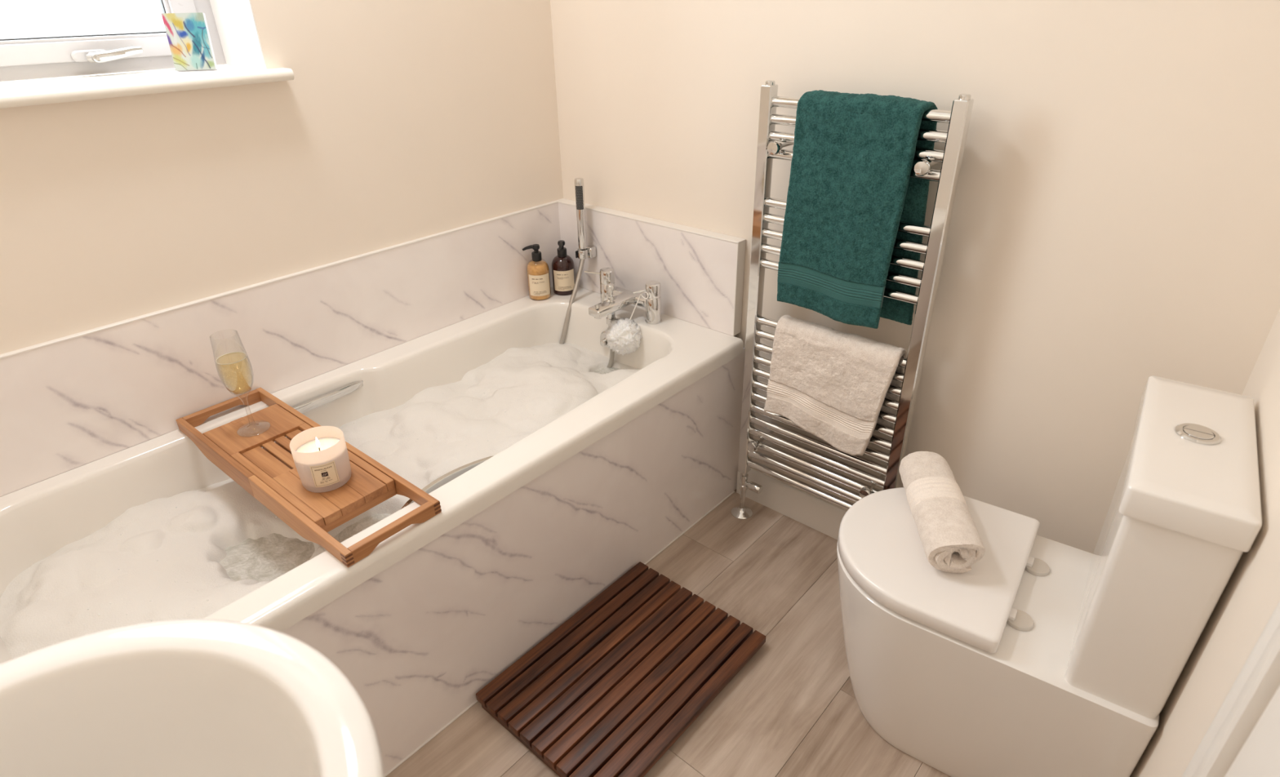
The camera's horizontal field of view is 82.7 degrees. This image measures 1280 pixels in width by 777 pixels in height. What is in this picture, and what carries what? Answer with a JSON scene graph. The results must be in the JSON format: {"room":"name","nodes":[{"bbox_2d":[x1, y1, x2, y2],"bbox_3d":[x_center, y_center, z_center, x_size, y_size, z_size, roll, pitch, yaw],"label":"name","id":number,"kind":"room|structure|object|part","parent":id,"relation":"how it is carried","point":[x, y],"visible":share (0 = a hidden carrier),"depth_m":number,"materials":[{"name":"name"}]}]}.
{"room":"bathroom","nodes":[
{"label":"bathroom","id":0,"kind":"room"},
{"bbox_2d":[0,0,563,496],"bbox_3d":[-0.984,-0.602,1.485,0.280,2.320,1.940,22,36,36],"label":"wall","id":1,"kind":"structure","parent":0,"point":[397,122],"depth_m":1.56,"materials":[{"name":"beige paint"}]},
{"bbox_2d":[0,0,266,82],"bbox_3d":[-1.073,-1.001,1.133,0.249,0.960,0.620,22,36,36],"label":"window","id":2,"kind":"structure","parent":1,"relation":"in","point":[234,37],"depth_m":1.46,"materials":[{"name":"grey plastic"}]},
{"bbox_3d":[-1.067,-0.646,1.411,0.010,0.020,0.063,22,36,36],"label":"handle","id":3,"kind":"part","parent":2,"relation":"part of","materials":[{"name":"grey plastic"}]},
{"bbox_3d":[-1.136,-1.020,1.185,0.062,0.894,0.544,22,36,36],"label":"sash","id":4,"kind":"part","parent":2,"relation":"part of","materials":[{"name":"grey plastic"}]},
{"bbox_3d":[-1.025,-0.652,1.420,0.096,0.025,0.029,-20,34,-31],"label":"lever","id":5,"kind":"part","parent":2,"relation":"part of","materials":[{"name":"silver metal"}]},
{"bbox_2d":[0,64,293,108],"bbox_3d":[-1.028,-0.553,1.338,0.233,0.022,0.693,22,36,36],"label":"windowsill","id":6,"kind":"structure","parent":1,"relation":"attached to","point":[60,90],"depth_m":1.33,"materials":[{"name":"white paint"}]},
{"bbox_2d":[161,12,217,71],"bbox_3d":[-0.906,-0.698,1.464,0.075,0.105,0.029,-7,29,-11],"label":"print","id":7,"kind":"object","parent":6,"relation":"on","point":[188,34],"visible":1,"depth_m":1.46,"materials":[{"name":"multicoloured paper"}]},
{"bbox_2d":[0,200,560,497],"bbox_3d":[-0.810,-0.137,1.703,0.014,0.258,1.704,22,36,36],"label":"panel","id":8,"kind":"object","parent":1,"relation":"attached to","point":[71,402],"visible":0.97,"depth_m":1.61,"materials":[{"name":"white stone"}]},
{"bbox_3d":[-0.812,-0.248,1.642,0.014,0.004,1.704,22,36,36],"label":"trim","id":9,"kind":"part","parent":8,"relation":"part of","materials":[{"name":"white"}]},
{"bbox_2d":[386,488,950,776],"bbox_3d":[-0.059,0.745,1.476,2.050,0.060,1.840,22,36,36],"label":"floor","id":10,"kind":"structure","parent":0,"point":[793,709],"depth_m":1.56,"materials":[{"name":"brown"}]},
{"bbox_2d":[0,618,384,776],"bbox_3d":[-0.359,0.667,0.684,0.453,0.850,0.362,22,36,36],"label":"washbasin","id":11,"kind":"object","parent":10,"relation":"on","point":[195,697],"visible":1,"depth_m":0.62,"materials":[{"name":"white ceramic"}]},
{"bbox_2d":[0,286,745,776],"bbox_3d":[-0.529,0.303,1.697,0.687,0.516,1.737,22,36,36],"label":"bathtub","id":12,"kind":"object","parent":10,"relation":"on","point":[526,535],"visible":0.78,"depth_m":1.54,"materials":[{"name":"white ceramic"}]},
{"bbox_2d":[175,387,441,567],"bbox_3d":[-0.674,0.153,1.433,0.675,0.046,0.185,21,36,35],"label":"tray","id":13,"kind":"object","parent":12,"relation":"on","point":[269,473],"visible":0.88,"depth_m":1.36,"materials":[{"name":"brown wood"}]},
{"bbox_3d":[-0.859,0.135,1.472,0.334,0.046,0.012,21,36,35],"label":"rail","id":14,"kind":"part","parent":13,"relation":"part of","materials":[{"name":"brown wood"}]},
{"bbox_3d":[-0.927,0.045,1.615,0.014,0.026,0.159,21,36,35],"label":"rail","id":15,"kind":"part","parent":13,"relation":"part of","materials":[{"name":"brown wood"}]},
{"bbox_2d":[209,330,267,433],"bbox_3d":[-0.807,-0.010,1.465,0.064,0.216,0.064,22,36,36],"label":"wine glass","id":16,"kind":"object","parent":13,"relation":"on","point":[246,353],"visible":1,"depth_m":1.45,"materials":[{"name":"clear glass"}]},
{"bbox_3d":[-0.677,0.185,1.349,0.325,0.018,0.016,21,36,35],"label":"deck rail","id":17,"kind":"part","parent":13,"relation":"part of","materials":[{"name":"brown wood"}]},
{"bbox_3d":[-0.749,0.070,1.587,0.334,0.046,0.012,21,36,35],"label":"rail","id":18,"kind":"part","parent":13,"relation":"part of","materials":[{"name":"brown wood"}]},
{"bbox_3d":[-0.600,0.236,1.280,0.340,0.046,0.012,21,36,35],"label":"rail","id":19,"kind":"part","parent":13,"relation":"part of","materials":[{"name":"brown wood"}]},
{"bbox_2d":[289,426,351,493],"bbox_3d":[-0.584,0.129,1.335,0.092,0.094,0.092,22,36,36],"label":"candle jar","id":20,"kind":"object","parent":13,"relation":"on","point":[320,455],"visible":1,"depth_m":1.32,"materials":[{"name":"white glass"}]},
{"bbox_2d":[311,462,337,486],"bbox_3d":[-0.565,0.155,1.304,0.038,0.041,0.004,-14,31,-22],"label":"print","id":21,"kind":"object","parent":20,"relation":"attached to","point":[322,473],"depth_m":1.30,"materials":[{"name":"brown paper"}]},
{"bbox_3d":[-0.587,0.132,1.443,0.325,0.018,0.016,21,36,35],"label":"deck rail","id":22,"kind":"part","parent":13,"relation":"part of","materials":[{"name":"brown wood"}]},
{"bbox_3d":[-0.421,0.243,1.240,0.014,0.026,0.159,21,36,35],"label":"rail","id":23,"kind":"part","parent":13,"relation":"part of","materials":[{"name":"brown wood"}]},
{"bbox_3d":[-0.490,0.171,1.395,0.340,0.046,0.012,21,36,35],"label":"rail","id":24,"kind":"part","parent":13,"relation":"part of","materials":[{"name":"brown wood"}]},
{"bbox_2d":[219,367,620,582],"bbox_3d":[-0.537,0.197,1.653,0.540,0.002,1.440,22,36,36],"label":"bathwater","id":25,"kind":"object","parent":12,"relation":"in","point":[268,557],"visible":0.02,"depth_m":1.43,"materials":[{"name":"white liquid"}]},
{"bbox_2d":[0,342,640,659],"bbox_3d":[-0.541,0.166,1.638,0.550,0.085,1.450,22,36,36],"label":"foam","id":26,"kind":"object","parent":25,"relation":"on","point":[37,606],"visible":0.59,"depth_m":1.47,"materials":[{"name":"white"}]},
{"bbox_3d":[-0.287,0.418,1.520,0.014,0.470,1.737,22,36,36],"label":"panel","id":27,"kind":"part","parent":12,"relation":"part of","materials":[{"name":"white stone"}]},
{"bbox_2d":[522,244,551,300],"bbox_3d":[-0.305,-0.351,2.171,0.069,0.164,0.067,22,36,36],"label":"pump bottle","id":28,"kind":"object","parent":12,"relation":"on","point":[538,270],"visible":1,"depth_m":2.15,"materials":[{"name":"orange plastic"}]},
{"bbox_2d":[532,278,544,294],"bbox_3d":[-0.299,-0.304,2.162,0.040,0.051,0.006,-6,29,-8],"label":"print","id":29,"kind":"object","parent":28,"relation":"attached to","point":[538,284],"depth_m":2.16,"materials":[{"name":"brown paper"}]},
{"bbox_2d":[551,240,575,295],"bbox_3d":[-0.234,-0.369,2.204,0.070,0.162,0.069,22,36,36],"label":"pump bottle","id":30,"kind":"object","parent":12,"relation":"on","point":[562,264],"visible":0.95,"depth_m":2.19,"materials":[{"name":"brown"}]},
{"bbox_2d":[556,274,571,289],"bbox_3d":[-0.230,-0.323,2.195,0.043,0.050,0.007,-4,29,-5],"label":"print","id":31,"kind":"object","parent":30,"relation":"attached to","point":[563,281],"depth_m":2.19,"materials":[{"name":"brown paper"}]},
{"bbox_3d":[-0.105,-0.133,2.107,0.020,0.020,0.016,22,36,36],"label":"overflow knob","id":32,"kind":"part","parent":12,"relation":"part of","materials":[{"name":"silver metal"}]},
{"bbox_3d":[-0.097,-0.137,2.114,0.060,0.060,0.014,22,36,36],"label":"overflow plate","id":33,"kind":"part","parent":12,"relation":"part of","materials":[{"name":"silver metal"}]},
{"bbox_2d":[583,267,662,327],"bbox_3d":[-0.089,-0.226,2.043,0.269,0.163,0.176,22,36,36],"label":"mixer tap","id":34,"kind":"object","parent":12,"relation":"on","point":[613,299],"visible":0.95,"depth_m":2.01,"materials":[{"name":"silver metal"}]},
{"bbox_3d":[-0.136,-0.336,2.108,0.056,0.007,0.006,12,31,22],"label":"lever","id":35,"kind":"part","parent":34,"relation":"part of","materials":[{"name":"silver metal"}]},
{"bbox_2d":[606,311,616,327],"bbox_3d":[-0.080,-0.188,2.040,0.028,0.098,0.028,22,36,36],"label":"outlet","id":36,"kind":"object","parent":34,"relation":"attached to","point":[611,316],"depth_m":2.02,"materials":[{"name":"silver metal"}]},
{"bbox_3d":[-0.074,-0.231,2.005,0.148,0.023,0.045,-29,39,-36],"label":"spout","id":37,"kind":"part","parent":34,"relation":"part of","materials":[{"name":"silver metal"}]},
{"bbox_2d":[604,291,648,355],"bbox_3d":[-0.044,-0.177,2.012,0.106,0.178,0.109,22,36,36],"label":"bath puff","id":38,"kind":"object","parent":34,"relation":"hanging from","point":[623,335],"visible":1,"depth_m":2.00,"materials":[{"name":"white plastic"}]},
{"bbox_3d":[-0.011,-0.213,2.004,0.069,0.108,0.020,-5,29,-7],"label":"hanging cord","id":39,"kind":"part","parent":38,"relation":"part of","materials":[{"name":"white fabric"}]},
{"bbox_3d":[-0.001,-0.265,1.985,0.037,0.011,0.006,-7,29,-10],"label":"lever","id":40,"kind":"part","parent":34,"relation":"part of","materials":[{"name":"silver metal"}]},
{"bbox_2d":[475,561,765,776],"bbox_3d":[-0.029,0.620,1.603,0.383,0.036,0.530,22,36,36],"label":"mat","id":41,"kind":"object","parent":10,"relation":"on","point":[608,692],"visible":1,"depth_m":1.56,"materials":[{"name":"brown wood"}]},
{"bbox_2d":[836,375,1262,776],"bbox_3d":[0.633,0.346,1.320,0.546,0.766,0.373,18,34,31],"label":"toilet","id":42,"kind":"object","parent":10,"relation":"on","point":[1046,657],"visible":0.92,"depth_m":1.17,"materials":[{"name":"white ceramic"}]},
{"bbox_3d":[0.541,0.298,1.367,0.322,0.032,0.367,18,34,31],"label":"lid","id":43,"kind":"part","parent":42,"relation":"part of","materials":[{"name":"white plastic"}]},
{"bbox_2d":[898,451,985,573],"bbox_3d":[0.563,0.229,1.372,0.099,0.083,0.285,3,29,7],"label":"rolled towel","id":44,"kind":"object","parent":42,"relation":"on","point":[952,542],"visible":1,"depth_m":1.31,"materials":[{"name":"beige fabric"}]},
{"bbox_3d":[0.794,0.089,1.045,0.140,0.046,0.373,18,34,31],"label":"cistern lid","id":45,"kind":"part","parent":42,"relation":"part of","materials":[{"name":"white ceramic"}]},
{"bbox_2d":[550,0,1279,553],"bbox_3d":[0.447,-0.679,1.578,2.280,2.320,0.120,22,36,36],"label":"wall","id":46,"kind":"structure","parent":0,"point":[1114,226],"depth_m":1.42,"materials":[{"name":"beige paint"}]},
{"bbox_2d":[555,198,746,336],"bbox_3d":[0.007,-0.361,2.081,0.668,0.258,0.035,22,36,36],"label":"panel","id":47,"kind":"object","parent":46,"relation":"attached to","point":[700,273],"visible":0.8,"depth_m":2.00,"materials":[{"name":"white stone"}]},
{"bbox_2d":[559,177,614,368],"bbox_3d":[-0.135,-0.304,2.090,0.226,0.545,0.183,22,36,36],"label":"shower","id":48,"kind":"object","parent":47,"relation":"attached to","point":[584,251],"visible":0.76,"depth_m":2.12,"materials":[{"name":"silver metal"}]},
{"bbox_3d":[0.005,-0.472,2.020,0.668,0.004,0.035,22,36,36],"label":"trim","id":49,"kind":"part","parent":47,"relation":"part of","materials":[{"name":"white stone"}]},
{"bbox_3d":[0.258,-0.258,1.889,0.004,0.256,0.035,22,36,36],"label":"trim","id":50,"kind":"part","parent":47,"relation":"part of","materials":[{"name":"white"}]},
{"bbox_2d":[736,468,847,539],"bbox_3d":[0.676,0.423,1.873,1.013,0.097,0.015,22,36,36],"label":"baseboard","id":51,"kind":"structure","parent":46,"relation":"attached to","point":[820,515],"depth_m":2.05,"materials":[{"name":"white wood"}]},
{"bbox_2d":[730,80,973,519],"bbox_3d":[0.447,-0.095,1.723,0.454,1.157,0.122,22,36,36],"label":"towel radiator","id":52,"kind":"object","parent":46,"relation":"attached to","point":[769,148],"visible":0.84,"depth_m":1.65,"materials":[{"name":"silver metal"}]},
{"bbox_3d":[0.316,0.274,2.032,0.050,0.024,0.024,22,36,36],"label":"valve knob","id":53,"kind":"part","parent":52,"relation":"part of","materials":[{"name":"silver metal"}]},
{"bbox_3d":[0.285,-0.210,1.789,0.028,0.999,0.034,22,36,36],"label":"upright rail","id":54,"kind":"part","parent":52,"relation":"part of","materials":[{"name":"silver metal"}]},
{"bbox_2d":[764,315,906,455],"bbox_3d":[0.451,-0.005,1.727,0.315,0.287,0.082,21,36,34],"label":"hanging towel","id":55,"kind":"object","parent":52,"relation":"hanging from","point":[833,385],"visible":0.99,"depth_m":1.70,"materials":[{"name":"beige fabric"}]},
{"bbox_2d":[777,89,937,328],"bbox_3d":[0.448,-0.369,1.526,0.303,0.468,0.074,22,36,36],"label":"hanging towel","id":56,"kind":"object","parent":52,"relation":"hanging from","point":[850,190],"visible":0.98,"depth_m":1.50,"materials":[{"name":"teal fabric"}]},
{"bbox_3d":[0.593,-0.085,1.552,0.029,0.999,0.034,22,36,36],"label":"upright rail","id":57,"kind":"part","parent":52,"relation":"part of","materials":[{"name":"silver metal"}]},
{"bbox_2d":[1129,309,1279,776],"bbox_3d":[0.564,-0.008,0.356,0.120,2.320,2.051,18,34,31],"label":"wall","id":58,"kind":"structure","parent":0,"point":[1251,596],"depth_m":0.93,"materials":[{"name":"beige paint"}]},
{"bbox_2d":[1182,600,1279,776],"bbox_3d":[0.353,0.177,0.296,0.064,2.060,0.890,18,34,31],"label":"door","id":59,"kind":"structure","parent":58,"relation":"in","point":[1242,740],"depth_m":0.70,"materials":[{"name":"white"}]}
]}

